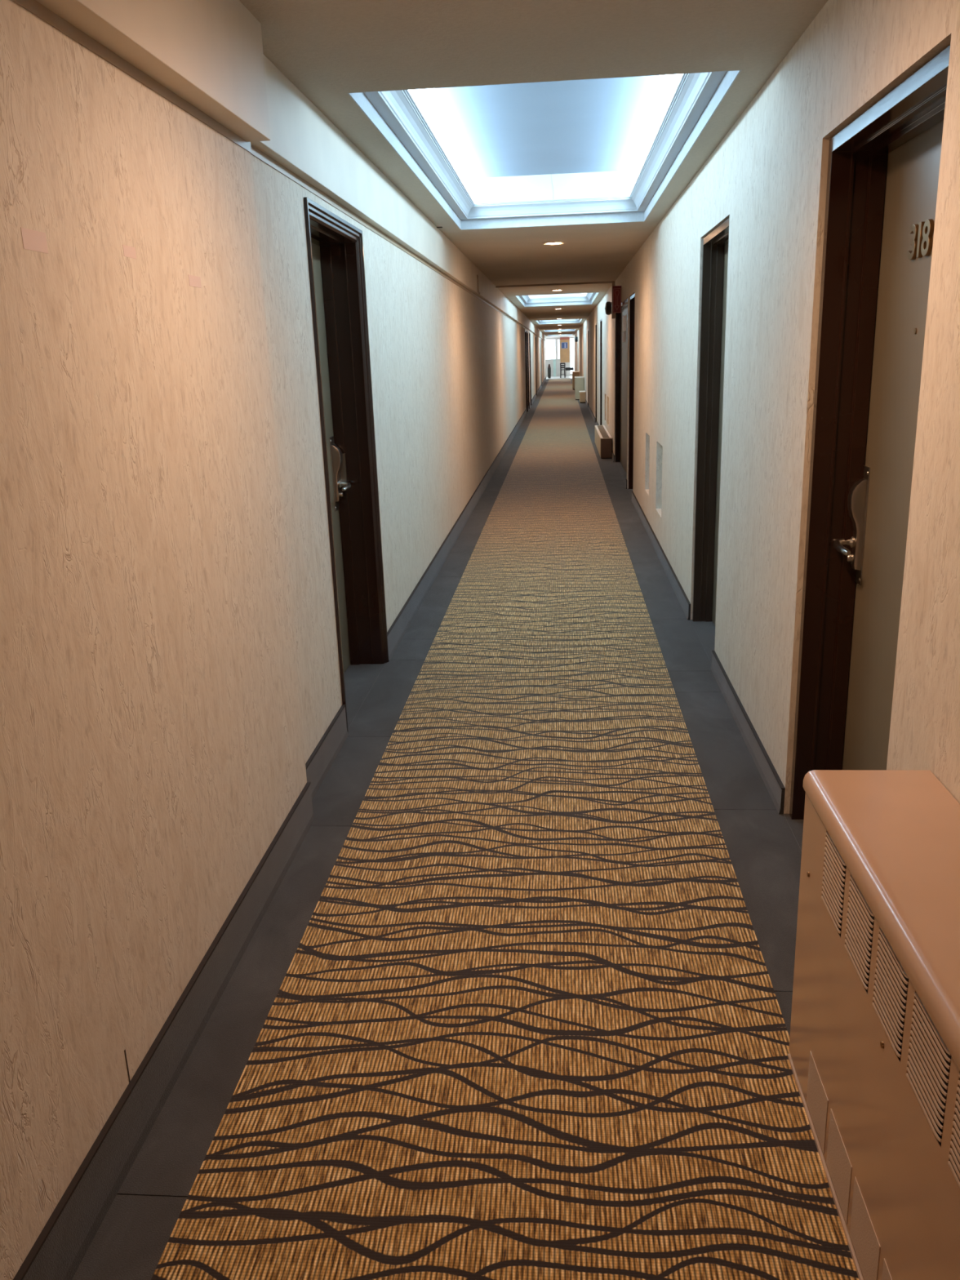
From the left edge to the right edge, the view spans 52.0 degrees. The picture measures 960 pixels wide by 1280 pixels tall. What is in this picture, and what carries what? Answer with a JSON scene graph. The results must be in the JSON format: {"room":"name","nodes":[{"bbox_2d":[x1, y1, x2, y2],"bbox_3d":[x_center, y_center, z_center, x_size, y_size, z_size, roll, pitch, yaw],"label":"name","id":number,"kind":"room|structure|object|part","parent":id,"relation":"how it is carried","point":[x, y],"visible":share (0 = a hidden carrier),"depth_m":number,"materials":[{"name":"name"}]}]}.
{"room":"hotel corridor","nodes":[
{"label":"hotel corridor","id":0,"kind":"room"},
{"bbox_2d":[0,0,306,1279],"bbox_3d":[-1.001,0.853,-1.220,0.046,2.149,9.030,-1,16,5],"label":"wall","id":1,"kind":"structure","parent":0,"point":[152,751],"depth_m":1.94,"materials":[{"name":"paint"}]},
{"bbox_2d":[11,0,251,153],"bbox_3d":[-1.018,-0.153,-1.513,0.013,0.054,9.030,-1,16,5],"label":"trim","id":2,"kind":"structure","parent":1,"relation":"attached to","point":[33,6],"depth_m":1.98,"materials":[{"name":"beige paint"}]},
{"bbox_2d":[250,154,546,763],"bbox_3d":[1.105,-7.300,25.993,0.240,2.500,66.000,-1,16,5],"label":"wall","id":3,"kind":"structure","parent":0,"point":[448,368],"depth_m":5.31,"materials":[{"name":"paint"}]},
{"bbox_2d":[13,377,546,1279],"bbox_3d":[1.295,-6.168,26.309,0.061,0.138,66.000,-1,16,5],"label":"baseboard","id":4,"kind":"structure","parent":3,"relation":"attached to","point":[60,1247],"depth_m":2.23,"materials":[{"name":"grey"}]},
{"bbox_2d":[303,196,388,733],"bbox_3d":[-0.676,-0.743,4.357,0.253,2.092,1.037,-1,16,5],"label":"door","id":5,"kind":"structure","parent":3,"relation":"in","point":[335,246],"depth_m":4.72,"materials":[{"name":"beige paint"}]},
{"bbox_3d":[-0.706,-0.806,4.772,0.004,0.353,0.092,-1,16,5],"label":"lock plate","id":6,"kind":"part","parent":5,"relation":"part of","materials":[{"name":"metal"}]},
{"bbox_3d":[-0.669,-0.830,4.808,0.032,0.160,0.014,-1,16,5],"label":"strike plate","id":7,"kind":"part","parent":5,"relation":"part of","materials":[{"name":"metal"}]},
{"bbox_3d":[-0.660,-0.738,4.741,0.062,0.030,0.135,-1,16,5],"label":"lever","id":8,"kind":"part","parent":5,"relation":"part of","materials":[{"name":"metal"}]},
{"bbox_2d":[250,144,545,341],"bbox_3d":[1.550,-9.417,30.056,0.014,0.027,56.970,-1,16,5],"label":"trim","id":9,"kind":"structure","parent":3,"relation":"attached to","point":[255,152],"depth_m":4.17,"materials":[{"name":"beige paint"}]},
{"bbox_2d":[524,329,528,413],"bbox_3d":[1.095,-7.017,25.764,0.253,2.092,1.012,-1,16,5],"label":"door","id":10,"kind":"structure","parent":3,"relation":"in","point":[526,353],"depth_m":26.11,"materials":[{"name":"beige paint"}]},
{"bbox_2d":[526,330,529,408],"bbox_3d":[1.211,-7.426,27.160,0.253,2.092,0.932,-1,16,5],"label":"door","id":11,"kind":"structure","parent":3,"relation":"in","point":[526,331],"depth_m":27.45,"materials":[{"name":"beige paint"}]},
{"bbox_2d":[528,332,531,405],"bbox_3d":[1.358,-7.949,28.944,0.253,2.092,0.962,-1,16,5],"label":"door","id":12,"kind":"structure","parent":3,"relation":"in","point":[529,332],"depth_m":29.20,"materials":[{"name":"beige paint"}]},
{"bbox_2d":[534,335,537,395],"bbox_3d":[1.903,-9.876,35.521,0.253,2.092,1.012,-1,16,5],"label":"door","id":13,"kind":"structure","parent":3,"relation":"in","point":[535,335],"depth_m":35.77,"materials":[{"name":"beige paint"}]},
{"bbox_2d":[540,339,542,385],"bbox_3d":[2.694,-12.680,45.087,0.253,2.092,1.012,-1,16,5],"label":"door","id":14,"kind":"structure","parent":3,"relation":"in","point":[540,340],"depth_m":45.53,"materials":[{"name":"beige paint"}]},
{"bbox_2d":[71,375,801,1279],"bbox_3d":[2.432,-6.908,29.186,6.400,0.120,72.300,-1,16,5],"label":"floor","id":15,"kind":"structure","parent":0,"point":[131,1239],"depth_m":3.05,"materials":[{"name":"carpet"}]},
{"bbox_2d":[151,377,858,1279],"bbox_3d":[2.078,-6.107,26.262,1.227,0.008,66.000,-1,16,5],"label":"carpet runner","id":16,"kind":"object","parent":15,"relation":"on","point":[525,1021],"visible":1,"depth_m":2.37,"materials":[{"name":"brown carpet"}]},
{"bbox_2d":[547,364,551,377],"bbox_3d":[4.208,-16.315,59.682,0.196,0.830,0.196,-1,16,5],"label":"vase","id":17,"kind":"object","parent":15,"relation":"on","point":[548,366],"visible":1,"depth_m":59.61,"materials":[{"name":"grey"}]},
{"bbox_2d":[553,359,555,376],"bbox_3d":[4.808,-17.519,63.365,0.170,1.050,0.178,-1,16,5],"label":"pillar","id":18,"kind":"structure","parent":15,"relation":"on","point":[554,360],"depth_m":63.27,"materials":[{"name":"white paint"}]},
{"bbox_2d":[560,362,565,377],"bbox_3d":[5.014,-16.341,59.599,0.331,0.876,0.386,-1,16,5],"label":"wooden chair","id":19,"kind":"object","parent":15,"relation":"on","point":[562,367],"visible":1,"depth_m":59.45,"materials":[{"name":"brown wood"}]},
{"bbox_2d":[565,367,573,376],"bbox_3d":[5.702,-17.085,62.677,0.520,0.540,0.400,-1,16,5],"label":"table","id":20,"kind":"object","parent":15,"relation":"on","point":[566,368],"visible":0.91,"depth_m":62.44,"materials":[{"name":"black plastic"}]},
{"bbox_3d":[5.696,-17.258,62.627,0.520,0.180,0.400,-1,16,5],"label":"seat","id":21,"kind":"part","parent":20,"relation":"part of","materials":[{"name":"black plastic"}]},
{"bbox_2d":[572,371,579,390],"bbox_3d":[3.972,-10.789,40.884,0.283,0.710,1.324,-1,16,5],"label":"heater","id":22,"kind":"object","parent":15,"relation":"on","point":[574,373],"visible":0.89,"depth_m":40.23,"materials":[{"name":"beige metal"}]},
{"bbox_2d":[574,376,584,399],"bbox_3d":[3.251,-8.252,32.227,0.293,0.710,1.224,-1,16,5],"label":"heater","id":23,"kind":"object","parent":15,"relation":"on","point":[579,380],"visible":0.88,"depth_m":31.64,"materials":[{"name":"beige metal"}]},
{"bbox_2d":[578,391,585,403],"bbox_3d":[3.135,-7.449,30.146,0.183,0.334,0.874,-1,16,5],"label":"heater","id":24,"kind":"object","parent":15,"relation":"on","point":[582,393],"visible":1,"depth_m":29.74,"materials":[{"name":"beige metal"}]},
{"bbox_2d":[594,425,612,458],"bbox_3d":[1.936,-3.147,15.536,0.164,0.296,2.604,-1,16,5],"label":"heater","id":25,"kind":"object","parent":15,"relation":"on","point":[603,440],"visible":1,"depth_m":14.34,"materials":[{"name":"beige metal"}]},
{"bbox_2d":[596,425,608,438],"bbox_3d":[1.934,-3.284,15.499,0.100,0.010,2.540,-1,16,5],"label":"grille","id":26,"kind":"object","parent":25,"relation":"attached to","point":[602,431],"depth_m":15.33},
{"bbox_2d":[787,769,959,1279],"bbox_3d":[0.745,0.756,1.522,0.247,0.690,1.165,-1,16,5],"label":"wall heater","id":27,"kind":"object","parent":15,"relation":"on","point":[877,936],"visible":1,"depth_m":1.61,"materials":[{"name":"beige metal"}]},
{"bbox_3d":[0.663,0.908,1.937,0.002,0.125,0.138,-1,16,5],"label":"plate","id":28,"kind":"part","parent":27,"relation":"part of","materials":[{"name":"beige metal"}]},
{"bbox_3d":[0.651,0.953,1.786,0.002,0.125,0.138,-1,16,5],"label":"plate","id":29,"kind":"part","parent":27,"relation":"part of","materials":[{"name":"beige metal"}]},
{"bbox_2d":[821,831,857,941],"bbox_3d":[0.658,0.445,1.802,0.023,0.158,0.143,-1,16,5],"label":"grille","id":30,"kind":"object","parent":27,"relation":"attached to","point":[840,879],"depth_m":1.80,"materials":[{"name":"metal"}]},
{"bbox_3d":[0.638,0.997,1.634,0.002,0.125,0.138,-1,16,5],"label":"plate","id":31,"kind":"part","parent":27,"relation":"part of","materials":[{"name":"beige metal"}]},
{"bbox_2d":[844,875,887,999],"bbox_3d":[0.645,0.490,1.648,0.023,0.158,0.143,-1,16,5],"label":"grille","id":32,"kind":"object","parent":27,"relation":"attached to","point":[866,931],"depth_m":1.65,"materials":[{"name":"metal"}]},
{"bbox_2d":[802,769,959,1070],"bbox_3d":[0.734,0.447,1.432,0.247,0.045,1.165,-1,16,5],"label":"hood","id":33,"kind":"object","parent":27,"relation":"attached to","point":[895,833],"depth_m":1.63,"materials":[{"name":"beige metal"}]},
{"bbox_3d":[0.626,1.042,1.482,0.002,0.125,0.138,-1,16,5],"label":"plate","id":34,"kind":"part","parent":27,"relation":"part of","materials":[{"name":"beige metal"}]},
{"bbox_2d":[871,928,923,1067],"bbox_3d":[0.633,0.535,1.493,0.023,0.158,0.143,-1,16,5],"label":"grille","id":35,"kind":"object","parent":27,"relation":"attached to","point":[897,999],"depth_m":1.49,"materials":[{"name":"metal"}]},
{"bbox_2d":[906,992,959,1153],"bbox_3d":[0.620,0.581,1.339,0.023,0.158,0.143,-1,16,5],"label":"grille","id":36,"kind":"object","parent":27,"relation":"attached to","point":[937,1069],"depth_m":1.34,"materials":[{"name":"metal"}]},
{"bbox_2d":[947,1073,959,1188],"bbox_3d":[0.607,0.626,1.184,0.023,0.158,0.143,-1,16,5],"label":"grille","id":37,"kind":"object","parent":27,"relation":"attached to","point":[953,1178],"depth_m":1.25,"materials":[{"name":"metal"}]},
{"bbox_2d":[240,0,827,337],"bbox_3d":[2.352,-9.334,28.534,6.400,0.094,72.200,-1,16,5],"label":"ceiling","id":38,"kind":"structure","parent":0,"point":[329,50],"depth_m":3.10,"materials":[{"name":"beige paint"}]},
{"bbox_2d":[35,0,270,142],"bbox_3d":[-0.986,-0.285,-1.570,0.070,0.292,9.000,-1,16,5],"label":"soffit","id":39,"kind":"structure","parent":38,"relation":"attached to","point":[209,54],"depth_m":2.22,"materials":[{"name":"beige paint"}]},
{"bbox_2d":[250,54,546,341],"bbox_3d":[1.557,-9.551,30.000,0.061,0.262,57.000,-1,16,5],"label":"soffit","id":40,"kind":"structure","parent":38,"relation":"attached to","point":[304,140],"depth_m":4.19,"materials":[{"name":"beige paint"}]},
{"bbox_2d":[476,275,479,294],"bbox_3d":[-0.015,-3.806,10.541,0.015,0.185,0.240,-1,16,5],"label":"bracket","id":41,"kind":"object","parent":40,"relation":"attached to","point":[477,275],"visible":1,"depth_m":10.44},
{"bbox_2d":[347,70,741,230],"bbox_3d":[0.363,-2.642,5.246,1.350,0.345,4.025,-1,16,5],"label":"skylight","id":42,"kind":"object","parent":38,"relation":"attached to","point":[606,149],"visible":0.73,"depth_m":5.55,"materials":[{"name":"white paint"}]},
{"bbox_3d":[-0.249,-2.580,5.314,0.118,0.096,4.025,-1,16,5],"label":"moulding","id":43,"kind":"part","parent":42,"relation":"part of","materials":[{"name":"white paint"}]},
{"bbox_3d":[-0.229,-2.714,5.274,0.132,0.147,3.825,-1,16,5],"label":"pane","id":44,"kind":"part","parent":42,"relation":"part of","materials":[{"name":"white glass"}]},
{"bbox_3d":[0.357,-2.800,5.200,1.350,0.015,4.025,-1,16,5],"label":"panel","id":45,"kind":"part","parent":42,"relation":"part of","materials":[{"name":"glass"}]},
{"bbox_3d":[0.519,-3.133,7.131,1.350,0.096,0.118,-1,16,5],"label":"moulding","id":46,"kind":"part","parent":42,"relation":"part of","materials":[{"name":"white paint"}]},
{"bbox_3d":[0.949,-2.725,5.173,0.132,0.147,3.825,-1,16,5],"label":"pane","id":47,"kind":"part","parent":42,"relation":"part of","materials":[{"name":"white glass"}]},
{"bbox_3d":[0.979,-2.592,5.209,0.118,0.096,4.025,-1,16,5],"label":"moulding","id":48,"kind":"part","parent":42,"relation":"part of","materials":[{"name":"white paint"}]},
{"bbox_2d":[542,240,565,244],"bbox_3d":[0.626,-3.364,8.339,0.208,0.010,0.208,-1,16,5],"label":"recessed light","id":49,"kind":"object","parent":38,"relation":"in","point":[556,242],"visible":1,"depth_m":8.30,"materials":[{"name":"glass"}]},
{"bbox_2d":[495,280,614,288],"bbox_3d":[1.020,-4.832,13.370,1.614,0.023,0.050,-1,16,5],"label":"trim","id":50,"kind":"structure","parent":38,"relation":"attached to","point":[612,282],"depth_m":13.35,"materials":[{"name":"wood"}]},
{"bbox_2d":[515,292,599,306],"bbox_3d":[1.395,-6.297,17.718,1.350,0.345,4.050,-1,16,5],"label":"skylight","id":51,"kind":"object","parent":38,"relation":"attached to","point":[577,298],"visible":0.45,"depth_m":19.59,"materials":[{"name":"white paint"}]},
{"bbox_3d":[0.783,-6.235,17.787,0.118,0.096,4.050,-1,16,5],"label":"moulding","id":52,"kind":"part","parent":51,"relation":"part of","materials":[{"name":"white paint"}]},
{"bbox_3d":[1.553,-6.792,19.615,1.350,0.096,0.118,-1,16,5],"label":"moulding","id":53,"kind":"part","parent":51,"relation":"part of","materials":[{"name":"white paint"}]},
{"bbox_3d":[2.011,-6.247,17.681,0.118,0.096,4.050,-1,16,5],"label":"moulding","id":54,"kind":"part","parent":51,"relation":"part of","materials":[{"name":"white paint"}]},
{"bbox_2d":[536,319,582,324],"bbox_3d":[2.442,-10.005,30.369,1.350,0.345,4.100,-1,16,5],"label":"skylight","id":55,"kind":"object","parent":38,"relation":"attached to","point":[563,321],"visible":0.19,"depth_m":32.32,"materials":[{"name":"white glass"}]},
{"bbox_3d":[2.602,-10.507,32.290,1.350,0.096,0.118,-1,16,5],"label":"moulding","id":56,"kind":"part","parent":55,"relation":"part of","materials":[{"name":"white paint"}]},
{"bbox_2d":[543,328,575,332],"bbox_3d":[3.495,-13.734,43.092,1.350,0.345,4.100,-1,16,5],"label":"skylight","id":57,"kind":"object","parent":38,"relation":"attached to","point":[566,330],"visible":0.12,"depth_m":45.06,"materials":[{"name":"white glass"}]},
{"bbox_2d":[547,333,572,336],"bbox_3d":[4.469,-17.182,54.858,1.350,0.345,3.300,-1,16,5],"label":"skylight","id":58,"kind":"object","parent":38,"relation":"attached to","point":[570,334],"visible":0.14,"depth_m":56.47,"materials":[{"name":"white glass"}]},
{"bbox_2d":[545,336,573,376],"bbox_3d":[5.242,-18.273,63.308,6.400,2.500,0.200,-1,16,5],"label":"wall","id":59,"kind":"structure","parent":0,"point":[557,361],"depth_m":63.41,"materials":[{"name":"white paint"}]},
{"bbox_2d":[545,338,555,359],"bbox_3d":[3.756,-18.670,63.294,2.250,1.270,0.060,-1,16,5],"label":"window","id":60,"kind":"structure","parent":59,"relation":"in","point":[547,339],"depth_m":63.13,"materials":[{"name":"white glass"}]},
{"bbox_2d":[556,338,559,354],"bbox_3d":[5.047,-18.674,63.186,0.190,1.250,0.060,-1,16,5],"label":"window","id":61,"kind":"structure","parent":59,"relation":"in","point":[557,339],"depth_m":63.08,"materials":[{"name":"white glass"}]},
{"bbox_2d":[560,337,568,339],"bbox_3d":[5.415,-19.277,62.869,0.590,0.140,0.050,-1,16,5],"label":"trim","id":62,"kind":"structure","parent":59,"relation":"attached to","point":[561,338],"depth_m":62.84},
{"bbox_2d":[560,339,569,362],"bbox_3d":[5.442,-18.536,63.094,0.590,1.410,0.030,-1,16,5],"label":"accent panel","id":63,"kind":"object","parent":59,"relation":"attached to","point":[564,353],"visible":1,"depth_m":63.12,"materials":[{"name":"wood"}]},
{"bbox_2d":[561,342,567,348],"bbox_3d":[5.408,-18.858,62.970,0.400,0.380,0.030,-1,16,5],"label":"framed picture","id":64,"kind":"object","parent":63,"relation":"attached to","point":[564,344],"visible":1,"depth_m":62.96},
{"bbox_2d":[573,0,959,1048],"bbox_3d":[2.993,-7.319,25.831,0.240,2.500,66.000,-1,16,5],"label":"wall","id":65,"kind":"structure","parent":0,"point":[767,175],"depth_m":3.25,"materials":[{"name":"paint"}]},
{"bbox_2d":[587,329,588,407],"bbox_3d":[3.082,-7.396,26.873,0.240,2.070,0.950,-1,16,5],"label":"door","id":66,"kind":"structure","parent":65,"relation":"in","point":[588,330],"depth_m":27.31,"materials":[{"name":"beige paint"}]},
{"bbox_2d":[595,323,596,424],"bbox_3d":[2.587,-5.643,20.889,0.240,2.070,0.940,-1,16,5],"label":"door","id":67,"kind":"structure","parent":65,"relation":"in","point":[596,323],"depth_m":21.30,"materials":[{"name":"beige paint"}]},
{"bbox_2d":[600,318,602,425],"bbox_3d":[2.372,-4.884,18.302,0.240,2.070,0.930,-1,16,5],"label":"door","id":68,"kind":"structure","parent":65,"relation":"in","point":[601,320],"depth_m":18.66,"materials":[{"name":"beige paint"}]},
{"bbox_2d":[604,301,611,315],"bbox_3d":[1.834,-4.734,14.036,0.108,0.184,0.184,-1,16,5],"label":"bell","id":69,"kind":"object","parent":65,"relation":"attached to","point":[608,304],"visible":0.85,"depth_m":13.97,"materials":[{"name":"black plastic"}]},
{"bbox_2d":[611,282,614,318],"bbox_3d":[1.812,-4.610,13.374,0.040,0.458,0.080,-1,16,5],"label":"trim","id":70,"kind":"structure","parent":65,"relation":"attached to","point":[612,284],"depth_m":13.36,"materials":[{"name":"brown wood"}]},
{"bbox_2d":[613,285,621,313],"bbox_3d":[1.663,-4.133,11.944,0.102,0.312,0.035,-1,16,5],"label":"sign","id":71,"kind":"object","parent":65,"relation":"attached to","point":[616,289],"visible":1,"depth_m":11.93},
{"bbox_2d":[614,298,627,484],"bbox_3d":[1.875,-3.121,12.284,0.240,2.070,2.690,-1,16,5],"label":"door","id":72,"kind":"structure","parent":65,"relation":"in","point":[621,348],"depth_m":13.29,"materials":[{"name":"beige paint"}]},
{"bbox_2d":[622,315,626,331],"bbox_3d":[1.847,-4.048,12.579,0.002,0.190,0.730,-1,16,5],"label":"paper notice","id":73,"kind":"object","parent":72,"relation":"attached to","point":[624,316],"visible":1,"depth_m":12.49,"materials":[{"name":"white paper"}]},
{"bbox_2d":[622,332,626,342],"bbox_3d":[1.854,-3.892,12.640,0.002,0.115,0.700,-1,16,5],"label":"paper notice","id":74,"kind":"object","parent":72,"relation":"attached to","point":[624,333],"visible":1,"depth_m":12.58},
{"bbox_2d":[627,293,635,497],"bbox_3d":[1.722,-2.580,10.438,0.240,2.070,0.910,-1,16,5],"label":"door","id":75,"kind":"structure","parent":65,"relation":"in","point":[632,299],"depth_m":10.83,"materials":[{"name":"beige paint"}]},
{"bbox_2d":[690,217,728,663],"bbox_3d":[1.269,-0.977,4.971,0.240,2.070,0.920,-1,16,5],"label":"door","id":76,"kind":"structure","parent":65,"relation":"in","point":[715,244],"depth_m":5.34,"materials":[{"name":"beige paint"}]},
{"bbox_2d":[585,399,959,1181],"bbox_3d":[2.906,-6.164,26.177,0.016,0.096,66.000,-1,16,5],"label":"baseboard","id":77,"kind":"structure","parent":65,"relation":"attached to","point":[770,776],"depth_m":4.11,"materials":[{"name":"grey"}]},
{"bbox_2d":[783,44,950,850],"bbox_3d":[1.070,-0.272,2.563,0.240,2.070,0.945,-1,16,5],"label":"door","id":78,"kind":"structure","parent":65,"relation":"in","point":[882,177],"depth_m":2.80,"materials":[{"name":"beige paint"}]},
{"bbox_3d":[1.098,-0.277,2.941,0.062,0.030,0.135,-1,16,5],"label":"lever","id":79,"kind":"part","parent":78,"relation":"part of","materials":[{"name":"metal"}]},
{"bbox_3d":[1.148,-0.346,2.964,0.004,0.353,0.092,-1,16,5],"label":"lock plate","id":80,"kind":"part","parent":78,"relation":"part of","materials":[{"name":"metal"}]}
]}

